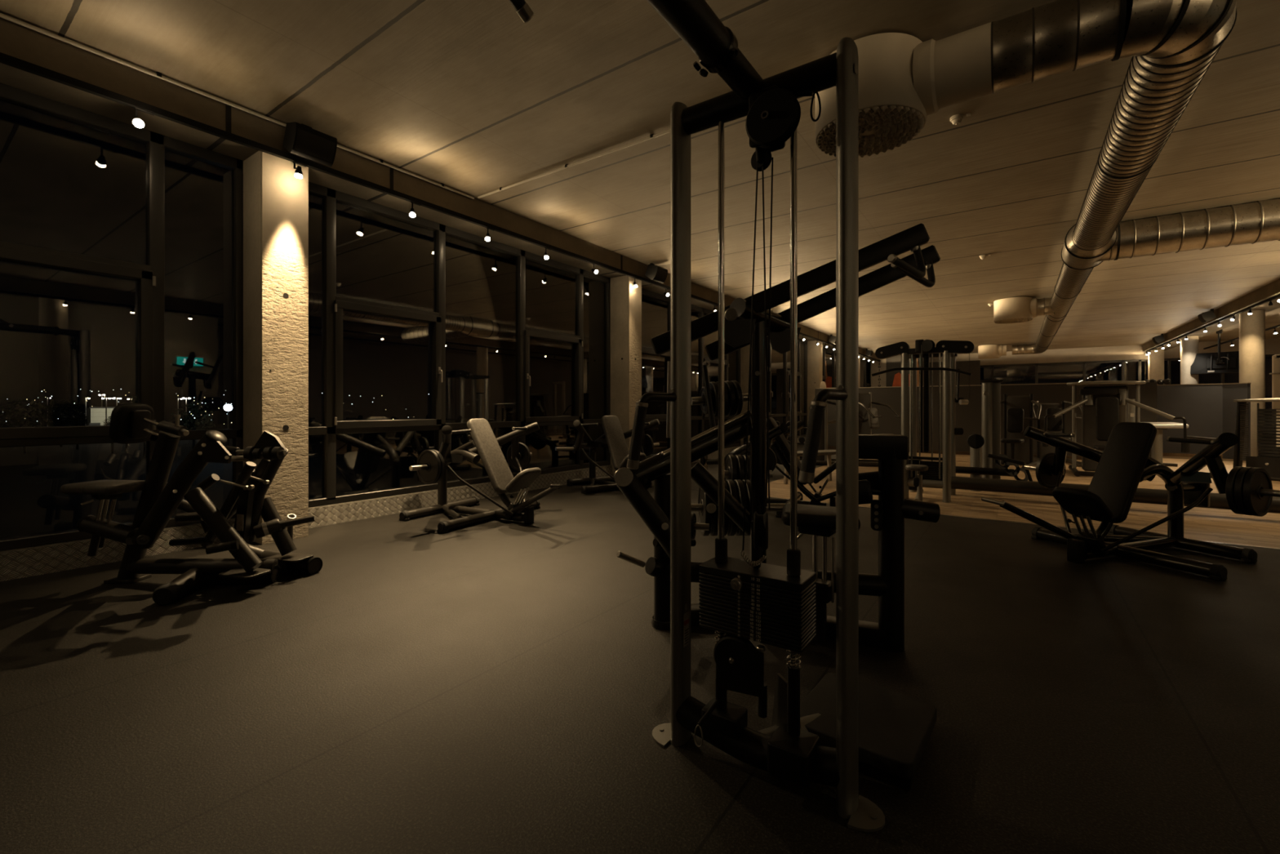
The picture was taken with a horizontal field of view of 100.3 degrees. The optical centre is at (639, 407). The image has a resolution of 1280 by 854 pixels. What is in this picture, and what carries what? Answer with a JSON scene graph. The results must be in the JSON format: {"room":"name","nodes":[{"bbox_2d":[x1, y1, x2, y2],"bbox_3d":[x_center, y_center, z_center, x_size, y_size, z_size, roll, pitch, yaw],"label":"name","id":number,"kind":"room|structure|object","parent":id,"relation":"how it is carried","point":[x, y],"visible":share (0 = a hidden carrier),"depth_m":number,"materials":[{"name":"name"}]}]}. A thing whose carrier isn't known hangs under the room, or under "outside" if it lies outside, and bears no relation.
{"room":"gym","nodes":[
{"label":"gym","id":0,"kind":"room"},
{"bbox_2d":[0,481,1279,853],"bbox_3d":[0.935,1.240,-1.454,14.800,0.120,14.690,0,0,35],"label":"floor","id":1,"kind":"structure","parent":0,"point":[495,686],"depth_m":2.17,"materials":[{"name":"rubber"}]},
{"bbox_2d":[0,517,235,581],"bbox_3d":[-4.987,1.077,2.774,0.108,0.205,4.957,0,0,35],"label":"baseboard","id":2,"kind":"structure","parent":1,"relation":"on","point":[22,562],"depth_m":3.91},
{"bbox_2d":[0,83,242,551],"bbox_3d":[-5.000,-0.618,2.784,0.196,3.205,4.953,0,0,35],"label":"window","id":3,"kind":"structure","parent":2,"relation":"on","point":[150,277],"depth_m":4.27,"materials":[{"name":"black metal"}]},
{"bbox_2d":[60,402,322,604],"bbox_3d":[-2.975,0.590,3.641,1.339,1.237,0.867,0,0,16],"label":"exercise machine","id":4,"kind":"object","parent":1,"relation":"on","point":[130,423],"visible":1,"depth_m":3.51,"materials":[{"name":"brown metal"}]},
{"bbox_2d":[243,151,308,544],"bbox_3d":[-3.303,-0.520,4.853,0.402,3.400,0.380,0,0,35],"label":"column","id":5,"kind":"structure","parent":1,"relation":"on","point":[276,202],"depth_m":4.73,"materials":[{"name":"brick"}]},
{"bbox_2d":[285,513,296,540],"bbox_3d":[-3.086,1.061,4.724,0.097,0.239,0.072,0,0,35],"label":"pipe","id":6,"kind":"object","parent":1,"relation":"on","point":[291,516],"visible":0.61,"depth_m":4.72,"materials":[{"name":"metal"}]},
{"bbox_2d":[285,513,296,520],"bbox_3d":[-3.086,0.990,4.724,0.097,0.097,0.072,0,0,35],"label":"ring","id":7,"kind":"object","parent":6,"relation":"attached to","point":[291,516],"depth_m":4.72,"materials":[{"name":"metal"}]},
{"bbox_2d":[308,464,613,528],"bbox_3d":[-1.925,1.077,7.146,0.108,0.205,4.957,0,0,35],"label":"baseboard","id":8,"kind":"structure","parent":1,"relation":"on","point":[340,513],"depth_m":6.07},
{"bbox_2d":[308,182,610,506],"bbox_3d":[-1.939,-0.618,7.155,0.196,3.205,4.953,0,0,35],"label":"window","id":9,"kind":"structure","parent":8,"relation":"on","point":[547,322],"depth_m":7.45,"materials":[{"name":"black metal"}]},
{"bbox_2d":[399,417,560,533],"bbox_3d":[-1.723,0.651,5.570,1.490,1.062,1.935,0,0,-19],"label":"machine","id":10,"kind":"object","parent":1,"relation":"on","point":[487,449],"visible":0.9,"depth_m":5.58,"materials":[{"name":"brown metal"}]},
{"bbox_2d":[416,449,440,484],"bbox_3d":[-2.038,0.576,5.154,0.330,0.331,0.043,0,0,31],"label":"weight plate","id":11,"kind":"object","parent":10,"relation":"on","point":[429,457],"visible":0.91,"depth_m":5.13,"materials":[{"name":"metal"}]},
{"bbox_2d":[432,449,444,484],"bbox_3d":[-2.017,0.577,5.190,0.330,0.331,0.043,0,0,31],"label":"weight plate","id":12,"kind":"object","parent":10,"relation":"on","point":[442,464],"visible":0.26,"depth_m":5.11,"materials":[{"name":"metal"}]},
{"bbox_2d":[506,442,530,470],"bbox_3d":[-1.430,0.577,6.293,0.330,0.331,0.043,0,0,25],"label":"weight plate","id":13,"kind":"object","parent":10,"relation":"on","point":[525,460],"visible":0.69,"depth_m":6.26,"materials":[{"name":"metal"}]},
{"bbox_2d":[555,415,659,493],"bbox_3d":[-0.478,0.651,7.583,1.401,1.062,1.864,0,0,10],"label":"machine","id":14,"kind":"object","parent":1,"relation":"on","point":[613,438],"visible":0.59,"depth_m":7.67,"materials":[{"name":"brown metal"}]},
{"bbox_2d":[640,434,653,456],"bbox_3d":[0.098,0.577,8.119,0.043,0.331,0.330,0,0,-36],"label":"weight plate","id":15,"kind":"object","parent":14,"relation":"on","point":[648,451],"visible":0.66,"depth_m":8.05,"materials":[{"name":"metal"}]},
{"bbox_2d":[508,0,936,831],"bbox_3d":[-0.638,0.028,0.230,0.849,2.304,4.844,0,0,35],"label":"station","id":16,"kind":"object","parent":1,"relation":"on","point":[846,726],"visible":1,"depth_m":1.67,"materials":[{"name":"black metal"}]},
{"bbox_2d":[700,417,835,517],"bbox_3d":[1.615,0.651,6.174,1.439,1.062,1.899,0,0,-22],"label":"machine","id":17,"kind":"object","parent":1,"relation":"on","point":[780,433],"visible":0.52,"depth_m":6.18,"materials":[{"name":"black metal"}]},
{"bbox_2d":[747,447,777,471],"bbox_3d":[1.315,0.577,5.792,0.330,0.331,0.043,0,0,28],"label":"weight plate","id":18,"kind":"object","parent":17,"relation":"on","point":[772,457],"visible":0.18,"depth_m":5.72,"materials":[{"name":"metal"}]},
{"bbox_2d":[613,222,940,652],"bbox_3d":[0.807,0.134,2.870,1.429,2.092,1.472,0,0,35],"label":"machine","id":19,"kind":"object","parent":1,"relation":"on","point":[889,512],"visible":0.81,"depth_m":2.76,"materials":[{"name":"metal"}]},
{"bbox_2d":[690,512,696,538],"bbox_3d":[0.301,0.688,3.095,0.030,0.150,0.150,0,0,14],"label":"weight plate","id":20,"kind":"object","parent":19,"relation":"on","point":[693,517],"visible":0.61,"depth_m":3.05,"materials":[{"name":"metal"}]},
{"bbox_2d":[697,486,711,536],"bbox_3d":[0.396,0.616,3.280,0.036,0.340,0.340,0,0,-1],"label":"weight plate","id":21,"kind":"object","parent":19,"relation":"on","point":[704,517],"visible":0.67,"depth_m":3.20,"materials":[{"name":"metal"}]},
{"bbox_2d":[699,386,712,413],"bbox_3d":[0.397,-0.043,3.218,0.041,0.165,0.164,0,0,-10],"label":"weight plate","id":22,"kind":"object","parent":19,"relation":"on","point":[704,406],"visible":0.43,"depth_m":3.21,"materials":[{"name":"metal"}]},
{"bbox_2d":[709,382,718,417],"bbox_3d":[0.441,-0.046,3.226,0.044,0.217,0.216,0,0,-10],"label":"weight plate","id":23,"kind":"object","parent":19,"relation":"on","point":[713,386],"visible":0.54,"depth_m":3.16,"materials":[{"name":"metal"}]},
{"bbox_2d":[709,499,718,535],"bbox_3d":[0.448,0.616,3.282,0.036,0.340,0.340,0,0,-1],"label":"weight plate","id":24,"kind":"object","parent":19,"relation":"on","point":[714,522],"visible":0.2,"depth_m":3.14,"materials":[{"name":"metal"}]},
{"bbox_2d":[715,381,728,416],"bbox_3d":[0.485,-0.049,3.234,0.044,0.217,0.216,0,0,-10],"label":"weight plate","id":25,"kind":"object","parent":19,"relation":"on","point":[726,394],"visible":0.21,"depth_m":3.14,"materials":[{"name":"metal"}]},
{"bbox_2d":[717,480,728,535],"bbox_3d":[0.500,0.616,3.283,0.036,0.340,0.340,0,0,-1],"label":"weight plate","id":26,"kind":"object","parent":19,"relation":"on","point":[726,517],"visible":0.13,"depth_m":3.13,"materials":[{"name":"metal"}]},
{"bbox_2d":[724,381,735,416],"bbox_3d":[0.529,-0.052,3.242,0.044,0.217,0.216,0,0,-10],"label":"weight plate","id":27,"kind":"object","parent":19,"relation":"on","point":[731,391],"visible":0.44,"depth_m":3.16,"materials":[{"name":"metal"}]},
{"bbox_2d":[724,454,737,480],"bbox_3d":[0.624,0.456,3.660,0.034,0.260,0.260,0,0,-1],"label":"weight plate","id":28,"kind":"object","parent":19,"relation":"on","point":[731,463],"visible":0.68,"depth_m":3.59,"materials":[{"name":"metal"}]},
{"bbox_2d":[724,479,737,535],"bbox_3d":[0.552,0.616,3.284,0.036,0.340,0.340,0,0,-1],"label":"weight plate","id":29,"kind":"object","parent":19,"relation":"on","point":[732,528],"visible":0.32,"depth_m":3.18,"materials":[{"name":"metal"}]},
{"bbox_2d":[729,380,742,416],"bbox_3d":[0.574,-0.055,3.249,0.044,0.217,0.216,0,0,-10],"label":"weight plate","id":30,"kind":"object","parent":19,"relation":"on","point":[738,391],"visible":0.46,"depth_m":3.17,"materials":[{"name":"metal"}]},
{"bbox_2d":[734,454,744,480],"bbox_3d":[0.674,0.456,3.662,0.034,0.260,0.260,0,0,-1],"label":"weight plate","id":31,"kind":"object","parent":19,"relation":"on","point":[740,462],"visible":0.49,"depth_m":3.56,"materials":[{"name":"metal"}]},
{"bbox_2d":[733,479,746,535],"bbox_3d":[0.604,0.616,3.285,0.036,0.340,0.340,0,0,-1],"label":"weight plate","id":32,"kind":"object","parent":19,"relation":"on","point":[740,486],"visible":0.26,"depth_m":3.19,"materials":[{"name":"metal"}]},
{"bbox_2d":[742,479,750,535],"bbox_3d":[0.656,0.616,3.286,0.036,0.340,0.340,0,0,-1],"label":"weight plate","id":33,"kind":"object","parent":19,"relation":"on","point":[748,482],"visible":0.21,"depth_m":3.20,"materials":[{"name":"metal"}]},
{"bbox_2d":[742,454,750,480],"bbox_3d":[0.724,0.456,3.663,0.034,0.260,0.260,0,0,-1],"label":"weight plate","id":34,"kind":"object","parent":19,"relation":"on","point":[744,456],"visible":0.27,"depth_m":3.57,"materials":[{"name":"metal"}]},
{"bbox_2d":[815,577,831,603],"bbox_3d":[0.881,0.895,2.614,0.110,0.090,0.090,0,0,35],"label":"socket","id":35,"kind":"object","parent":19,"relation":"attached to","point":[823,587],"depth_m":2.57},
{"bbox_2d":[981,422,1279,580],"bbox_3d":[3.810,0.651,4.408,1.899,1.062,1.439,0,0,23],"label":"machine","id":36,"kind":"object","parent":1,"relation":"on","point":[1125,461],"visible":0.98,"depth_m":4.16,"materials":[{"name":"black metal"}]},
{"bbox_2d":[1035,452,1065,488],"bbox_3d":[3.759,0.577,4.891,0.330,0.331,0.043,0,0,-16],"label":"weight plate","id":37,"kind":"object","parent":36,"relation":"on","point":[1043,477],"visible":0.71,"depth_m":4.86,"materials":[{"name":"metal"}]},
{"bbox_2d":[1225,466,1243,514],"bbox_3d":[4.170,0.577,3.711,0.330,0.331,0.043,0,0,-23],"label":"weight plate","id":38,"kind":"object","parent":36,"relation":"on","point":[1229,486],"visible":0.3,"depth_m":3.66,"materials":[{"name":"metal"}]},
{"bbox_2d":[1234,466,1253,515],"bbox_3d":[4.186,0.576,3.672,0.330,0.331,0.043,0,0,-23],"label":"weight plate","id":39,"kind":"object","parent":36,"relation":"on","point":[1238,484],"visible":0.38,"depth_m":3.62,"materials":[{"name":"metal"}]},
{"bbox_2d":[1243,466,1272,516],"bbox_3d":[4.202,0.574,3.633,0.330,0.331,0.043,0,0,-23],"label":"weight plate","id":40,"kind":"object","parent":36,"relation":"on","point":[1255,478],"visible":0.94,"depth_m":3.60,"materials":[{"name":"metal"}]},
{"bbox_2d":[0,0,1279,354],"bbox_3d":[7.268,-2.580,7.851,15.100,0.200,37.200,0,0,35],"label":"ceiling","id":41,"kind":"structure","parent":0,"point":[472,98],"depth_m":4.83,"materials":[{"name":"paint"}]},
{"bbox_2d":[0,13,474,199],"bbox_3d":[-4.827,-2.462,2.172,0.028,0.037,10.020,0,0,35],"label":"conduit","id":42,"kind":"object","parent":41,"relation":"attached to","point":[157,74],"visible":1,"depth_m":4.06,"materials":[{"name":"plastic"}]},
{"bbox_2d":[282,121,337,166],"bbox_3d":[-2.878,-2.317,4.664,0.259,0.325,0.330,0,0,35],"label":"loudspeaker","id":43,"kind":"object","parent":41,"relation":"attached to","point":[300,140],"visible":1,"depth_m":4.58,"materials":[{"name":"black plastic"}]},
{"bbox_2d":[294,128,335,161],"bbox_3d":[-2.818,-2.268,4.622,0.110,0.212,0.300,0,0,35],"label":"grille","id":44,"kind":"object","parent":43,"relation":"attached to","point":[310,144],"depth_m":4.60,"materials":[{"name":"black metal"}]},
{"bbox_2d":[0,17,879,361],"bbox_3d":[1.392,-2.350,11.782,0.765,0.260,36.900,0,0,35],"label":"beam","id":45,"kind":"structure","parent":41,"relation":"attached to","point":[17,41],"depth_m":4.52,"materials":[{"name":"concrete"}]},
{"bbox_2d":[206,104,231,151],"bbox_3d":[-3.531,-2.345,4.474,0.463,0.259,0.035,0,0,35],"label":"trim","id":46,"kind":"structure","parent":45,"relation":"attached to","point":[220,140],"depth_m":4.35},
{"bbox_2d":[366,167,393,201],"bbox_3d":[-2.733,-2.345,5.613,0.463,0.259,0.035,0,0,35],"label":"trim","id":47,"kind":"structure","parent":45,"relation":"attached to","point":[391,169],"depth_m":5.49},
{"bbox_2d":[0,52,879,360],"bbox_3d":[1.636,-2.196,11.428,0.045,0.047,36.600,0,0,35],"label":"track","id":48,"kind":"object","parent":45,"relation":"attached to","point":[5,59],"visible":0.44,"depth_m":4.53,"materials":[{"name":"metal"}]},
{"bbox_2d":[131,106,155,128],"bbox_3d":[-3.622,-2.102,3.898,0.102,0.167,0.128,0,0,35],"label":"track spotlight","id":49,"kind":"object","parent":48,"relation":"attached to","point":[135,121],"visible":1,"depth_m":3.87,"materials":[{"name":"brown"}]},
{"bbox_2d":[292,160,307,178],"bbox_3d":[-2.998,-2.097,4.728,0.128,0.176,0.133,0,0,35],"label":"track spotlight","id":50,"kind":"object","parent":48,"relation":"attached to","point":[298,172],"visible":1,"depth_m":4.67,"materials":[{"name":"brown"}]},
{"bbox_2d":[408,201,422,217],"bbox_3d":[-2.383,-2.096,5.672,0.074,0.179,0.141,0,0,35],"label":"track spotlight","id":51,"kind":"object","parent":48,"relation":"attached to","point":[412,214],"visible":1,"depth_m":5.64,"materials":[{"name":"brown"}]},
{"bbox_2d":[477,128,670,198],"bbox_3d":[-0.296,-2.467,5.152,3.905,0.033,0.028,0,0,35],"label":"conduit","id":52,"kind":"object","parent":41,"relation":"attached to","point":[651,136],"visible":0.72,"depth_m":5.35,"materials":[{"name":"plastic"}]},
{"bbox_2d":[644,262,667,283],"bbox_3d":[0.282,-2.317,9.178,0.259,0.325,0.330,0,0,35],"label":"loudspeaker","id":53,"kind":"object","parent":41,"relation":"attached to","point":[655,273],"visible":1,"depth_m":9.06,"materials":[{"name":"black plastic"}]},
{"bbox_2d":[654,268,667,281],"bbox_3d":[0.343,-2.268,9.136,0.110,0.212,0.300,0,0,35],"label":"grille","id":54,"kind":"object","parent":53,"relation":"attached to","point":[660,274],"depth_m":9.11,"materials":[{"name":"black metal"}]},
{"bbox_2d":[815,22,992,157],"bbox_3d":[1.815,-2.221,3.771,1.117,0.507,0.740,0,0,35],"label":"ceiling vent","id":55,"kind":"object","parent":41,"relation":"in","point":[904,79],"visible":0.78,"depth_m":3.52,"materials":[{"name":"metal"}]},
{"bbox_2d":[950,112,970,124],"bbox_3d":[2.729,-2.447,4.555,0.152,0.065,0.104,0,0,35],"label":"smoke detector","id":56,"kind":"object","parent":41,"relation":"attached to","point":[956,119],"visible":1,"depth_m":4.54,"materials":[{"name":"white plastic"}]},
{"bbox_2d":[977,344,1006,359],"bbox_3d":[14.059,-2.221,21.334,0.940,0.507,0.740,0,0,35],"label":"ceiling vent","id":57,"kind":"object","parent":41,"relation":"in","point":[988,351],"visible":1,"depth_m":21.07,"materials":[{"name":"metal"}]},
{"bbox_2d":[993,296,1037,324],"bbox_3d":[8.599,-2.221,12.254,0.810,0.507,0.740,0,0,35],"label":"ceiling vent","id":58,"kind":"object","parent":41,"relation":"in","point":[1022,308],"visible":1,"depth_m":11.98,"materials":[{"name":"metal"}]},
{"bbox_2d":[991,0,1279,355],"bbox_3d":[10.178,-2.250,10.969,4.329,0.538,21.826,0,0,35],"label":"ventilation duct","id":59,"kind":"object","parent":41,"relation":"hanging from","point":[1172,45],"visible":1,"depth_m":3.59,"materials":[{"name":"silver metal"}]},
{"bbox_2d":[1152,333,1164,343],"bbox_3d":[17.550,-2.317,18.084,0.259,0.325,0.330,0,0,35],"label":"loudspeaker","id":60,"kind":"object","parent":41,"relation":"hanging from","point":[1157,340],"visible":1,"depth_m":17.97,"materials":[{"name":"black plastic"}]},
{"bbox_2d":[1198,308,1216,323],"bbox_3d":[14.366,-2.317,13.538,0.259,0.325,0.330,0,0,35],"label":"loudspeaker","id":61,"kind":"object","parent":41,"relation":"hanging from","point":[1205,317],"visible":1,"depth_m":13.43,"materials":[{"name":"black plastic"}]},
{"bbox_2d":[1142,278,1279,351],"bbox_3d":[9.696,-2.350,5.968,0.660,0.260,36.900,0,0,35],"label":"beam","id":62,"kind":"structure","parent":41,"relation":"attached to","point":[1268,291],"depth_m":13.23,"materials":[{"name":"wood"}]},
{"bbox_2d":[1146,293,1279,351],"bbox_3d":[9.406,-2.196,5.988,0.045,0.047,36.600,0,0,35],"label":"track","id":63,"kind":"object","parent":62,"relation":"attached to","point":[1276,296],"visible":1,"depth_m":13.24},
{"bbox_2d":[1190,328,1239,374],"bbox_3d":[17.491,-1.752,16.189,0.281,1.457,1.150,0,0,-35],"label":"television","id":64,"kind":"object","parent":41,"relation":"hanging from","point":[1220,362],"visible":0.8,"depth_m":16.16,"materials":[{"name":"black plastic"}]},
{"bbox_2d":[651,444,835,490],"bbox_3d":[6.544,1.240,17.148,2.650,0.120,22.200,0,0,35],"label":"floor strip","id":65,"kind":"object","parent":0,"point":[713,469],"visible":0.07,"depth_m":9.82,"materials":[{"name":"rubber"}]},
{"bbox_2d":[610,275,641,475],"bbox_3d":[-0.242,-0.520,9.224,0.402,3.400,0.382,0,0,35],"label":"column","id":66,"kind":"structure","parent":65,"relation":"on","point":[625,299],"depth_m":9.07,"materials":[{"name":"concrete"}]},
{"bbox_2d":[691,446,738,462],"bbox_3d":[1.136,1.077,11.518,0.108,0.205,4.957,0,0,35],"label":"baseboard","id":67,"kind":"structure","parent":65,"relation":"on","point":[714,455],"depth_m":12.39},
{"bbox_2d":[641,288,740,458],"bbox_3d":[1.123,-0.618,11.527,0.196,3.205,4.953,0,0,35],"label":"window","id":68,"kind":"structure","parent":67,"relation":"on","point":[655,307],"depth_m":10.72,"materials":[{"name":"black glass"}]},
{"bbox_2d":[740,344,750,445],"bbox_3d":[2.819,-0.520,13.596,0.402,3.400,0.382,0,0,35],"label":"column","id":69,"kind":"structure","parent":65,"relation":"on","point":[744,352],"depth_m":13.48,"materials":[{"name":"paint"}]},
{"bbox_2d":[807,340,822,423],"bbox_3d":[5.880,-0.520,17.968,0.402,3.400,0.382,0,0,35],"label":"column","id":70,"kind":"structure","parent":65,"relation":"on","point":[815,352],"depth_m":17.84,"materials":[{"name":"paint"}]},
{"bbox_3d":[4.197,1.077,15.890,0.108,0.205,4.957,0,0,35],"label":"baseboard","id":71,"kind":"structure","parent":65,"relation":"on","visible":0},
{"bbox_2d":[766,336,807,437],"bbox_3d":[4.184,-0.618,15.899,0.196,3.205,4.953,0,0,35],"label":"window","id":72,"kind":"structure","parent":71,"relation":"on","point":[780,364],"depth_m":16.27,"materials":[{"name":"black glass"}]},
{"bbox_3d":[7.258,1.077,20.262,0.108,0.205,4.957,0,0,35],"label":"baseboard","id":73,"kind":"structure","parent":65,"relation":"on","visible":0},
{"bbox_2d":[822,346,835,387],"bbox_3d":[7.245,-0.618,20.271,0.196,3.205,4.953,0,0,35],"label":"window","id":74,"kind":"structure","parent":73,"relation":"on","point":[828,354],"depth_m":20.22,"materials":[{"name":"black glass"}]},
{"bbox_2d":[871,358,980,386],"bbox_3d":[12.859,-0.650,24.293,4.400,3.660,0.150,0,0,35],"label":"wall","id":75,"kind":"structure","parent":0,"point":[975,366],"depth_m":23.80,"materials":[{"name":"paint"}]},
{"bbox_2d":[859,357,871,386],"bbox_3d":[10.306,-0.618,24.643,0.196,3.205,4.953,0,0,35],"label":"window","id":76,"kind":"structure","parent":75,"relation":"in","point":[864,365],"depth_m":25.00,"materials":[{"name":"black glass"}]},
{"bbox_2d":[886,355,923,386],"bbox_3d":[12.194,-1.571,24.649,1.550,1.750,0.029,0,0,35],"label":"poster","id":77,"kind":"object","parent":75,"relation":"attached to","point":[893,378],"visible":0.21,"depth_m":24.85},
{"bbox_2d":[814,381,1149,459],"bbox_3d":[7.962,0.315,13.419,7.060,1.730,0.142,0,0,35],"label":"wall partition","id":78,"kind":"structure","parent":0,"point":[968,417],"depth_m":13.25,"materials":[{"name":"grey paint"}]},
{"bbox_2d":[767,452,1279,547],"bbox_3d":[12.606,1.240,12.903,12.150,0.120,22.200,0,0,35],"label":"floor","id":79,"kind":"structure","parent":0,"point":[1208,524],"depth_m":6.15,"materials":[{"name":"brown wood"}]},
{"bbox_2d":[783,449,835,484],"bbox_3d":[2.699,0.933,8.300,1.100,0.496,0.320,0,0,-25],"label":"bench","id":80,"kind":"object","parent":79,"relation":"on","point":[820,452],"visible":0.36,"depth_m":8.23,"materials":[{"name":"grey plastic"}]},
{"bbox_2d":[815,400,878,466],"bbox_3d":[4.258,0.477,11.000,1.300,1.394,0.891,0,0,15],"label":"machine","id":81,"kind":"object","parent":79,"relation":"on","point":[821,460],"visible":0.22,"depth_m":10.87,"materials":[{"name":"brown metal"}]},
{"bbox_2d":[858,391,909,456],"bbox_3d":[5.615,0.402,12.600,0.891,1.544,1.300,0,0,-25],"label":"machine","id":82,"kind":"object","parent":79,"relation":"on","point":[870,415],"visible":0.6,"depth_m":12.90,"materials":[{"name":"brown metal"}]},
{"bbox_2d":[1000,393,1041,468],"bbox_3d":[7.414,0.452,10.600,0.891,1.444,1.300,0,0,45],"label":"machine","id":83,"kind":"object","parent":79,"relation":"on","point":[1018,410],"visible":0.73,"depth_m":10.75,"materials":[{"name":"brown metal"}]},
{"bbox_2d":[767,497,1279,549],"bbox_3d":[6.232,1.183,3.809,12.160,0.014,0.040,0,0,35],"label":"trim","id":84,"kind":"structure","parent":79,"relation":"on","point":[767,497],"depth_m":5.40,"materials":[{"name":"wood"}]},
{"bbox_2d":[1033,400,1081,466],"bbox_3d":[8.724,0.514,11.200,0.891,1.320,1.300,0,0,25],"label":"machine","id":85,"kind":"object","parent":79,"relation":"on","point":[1057,424],"visible":0.41,"depth_m":11.46,"materials":[{"name":"brown metal"}]},
{"bbox_2d":[871,339,1279,513],"bbox_3d":[5.008,0.160,6.667,4.072,2.040,1.526,0,0,17],"label":"cable machine","id":86,"kind":"object","parent":79,"relation":"on","point":[985,470],"visible":0.98,"depth_m":6.89,"materials":[{"name":"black metal"}]},
{"bbox_2d":[1041,380,1190,476],"bbox_3d":[8.130,0.355,9.274,1.880,1.639,1.280,0,0,35],"label":"machine","id":87,"kind":"object","parent":79,"relation":"on","point":[1103,407],"visible":0.73,"depth_m":9.16,"materials":[{"name":"black metal"}]},
{"bbox_2d":[1147,349,1164,384],"bbox_3d":[20.078,-0.520,20.794,0.400,3.400,0.400,0,0,35],"label":"column","id":88,"kind":"structure","parent":79,"relation":"on","point":[1155,359],"depth_m":20.64,"materials":[{"name":"paint"}]},
{"bbox_2d":[1128,399,1188,466],"bbox_3d":[10.488,0.505,10.965,0.852,1.350,0.778,0,0,1],"label":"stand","id":89,"kind":"object","parent":79,"relation":"on","point":[1157,447],"visible":0.39,"depth_m":10.72,"materials":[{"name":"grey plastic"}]},
{"bbox_2d":[1180,335,1198,384],"bbox_3d":[17.296,-0.520,16.821,0.400,3.400,0.400,0,0,35],"label":"column","id":90,"kind":"structure","parent":79,"relation":"on","point":[1189,347],"depth_m":16.70,"materials":[{"name":"paint"}]},
{"bbox_2d":[1186,397,1279,480],"bbox_3d":[10.165,0.513,8.796,1.657,1.341,0.852,0,0,41],"label":"machine","id":91,"kind":"object","parent":79,"relation":"on","point":[1268,458],"visible":0.94,"depth_m":8.76,"materials":[{"name":"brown metal"}]},
{"bbox_2d":[1239,310,1265,456],"bbox_3d":[14.199,-0.520,12.398,0.400,3.400,0.400,0,0,35],"label":"column","id":92,"kind":"structure","parent":79,"relation":"on","point":[1251,326],"depth_m":12.25,"materials":[{"name":"paint"}]},
{"bbox_2d":[1269,354,1279,422],"bbox_3d":[13.764,0.025,11.285,0.900,2.310,0.500,0,0,35],"label":"post","id":93,"kind":"object","parent":79,"relation":"on","point":[1275,373],"visible":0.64,"depth_m":11.38,"materials":[{"name":"paint"}]},
{"bbox_2d":[929,337,1279,365],"bbox_3d":[17.862,-2.190,22.895,15.000,0.580,0.300,0,0,35],"label":"ceiling beam","id":94,"kind":"structure","parent":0,"point":[1272,346],"depth_m":22.05,"materials":[{"name":"grey paint"}]},
{"bbox_2d":[1149,382,1156,456],"bbox_3d":[11.576,0.325,12.330,0.120,1.710,2.480,0,0,35],"label":"wall","id":95,"kind":"structure","parent":0,"point":[1153,385],"depth_m":11.32,"materials":[{"name":"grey paint"}]},
{"bbox_2d":[1156,383,1222,457],"bbox_3d":[12.858,0.315,12.872,1.610,1.730,0.142,0,0,35],"label":"wall","id":96,"kind":"structure","parent":0,"point":[1201,405],"depth_m":12.66,"materials":[{"name":"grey paint"}]},
{"bbox_2d":[1222,382,1251,459],"bbox_3d":[13.603,0.315,12.196,0.140,1.730,0.430,0,0,-19],"label":"wall","id":97,"kind":"structure","parent":0,"point":[1231,391],"depth_m":12.20,"materials":[{"name":"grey paint"}]},
{"bbox_2d":[1203,324,1279,349],"bbox_3d":[14.285,-2.196,10.201,0.045,0.047,24.100,0,0,35],"label":"track","id":98,"kind":"object","parent":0,"point":[1277,326],"visible":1,"depth_m":17.48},
{"bbox_3d":[17.862,0.680,22.895,15.000,1.000,0.300,0,0,35],"label":"wall","id":99,"kind":"structure","parent":0,"visible":0},
{"bbox_2d":[980,354,1274,412],"bbox_3d":[18.215,-0.863,22.526,13.000,2.105,0.100,0,0,35],"label":"window","id":100,"kind":"structure","parent":99,"relation":"in","point":[1169,360],"depth_m":21.75,"materials":[{"name":"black glass"}]},
{"label":"outside","id":101,"kind":"structure","parent":0,"visible":0},
{"bbox_2d":[0,418,492,538],"bbox_3d":[-68.804,5.280,84.800,190.000,0.200,240.000,0,0,35],"label":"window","id":102,"kind":"structure","parent":101,"point":[32,501],"depth_m":43.69,"materials":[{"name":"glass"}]},
{"bbox_2d":[0,398,57,453],"bbox_3d":[-68.922,2.061,59.939,4.979,6.239,4.923,0,0,35],"label":"tree","id":103,"kind":"object","parent":102,"relation":"on","point":[17,423],"visible":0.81,"depth_m":59.62,"materials":[{"name":"green plant"}]},
{"bbox_2d":[38,398,86,446],"bbox_3d":[-75.768,2.011,70.006,4.480,6.338,4.580,0,0,35],"label":"tree","id":104,"kind":"object","parent":102,"relation":"on","point":[60,415],"visible":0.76,"depth_m":69.88,"materials":[{"name":"green plant"}]},
{"bbox_2d":[86,407,114,426],"bbox_3d":[-97.861,2.573,99.424,6.300,5.213,6.867,0,0,40],"label":"building","id":105,"kind":"structure","parent":102,"relation":"on","point":[95,415],"depth_m":95.89,"materials":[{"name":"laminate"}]},
{"bbox_2d":[103,416,114,453],"bbox_3d":[-59.247,3.043,60.012,1.665,4.274,1.596,0,0,35],"label":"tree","id":106,"kind":"object","parent":102,"relation":"on","point":[109,417],"visible":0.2,"depth_m":59.89,"materials":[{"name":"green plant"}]},
{"bbox_2d":[169,400,215,448],"bbox_3d":[-50.215,2.192,60.071,3.970,5.975,4.023,0,0,35],"label":"tree","id":107,"kind":"object","parent":102,"relation":"on","point":[184,420],"visible":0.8,"depth_m":59.92,"materials":[{"name":"green plant"}]},
{"bbox_2d":[223,404,232,445],"bbox_3d":[-42.386,2.426,54.992,0.720,5.508,0.220,0,0,-36],"label":"street lamp","id":108,"kind":"object","parent":102,"relation":"on","point":[228,407],"visible":0.88,"depth_m":54.94,"materials":[{"name":"metal"}]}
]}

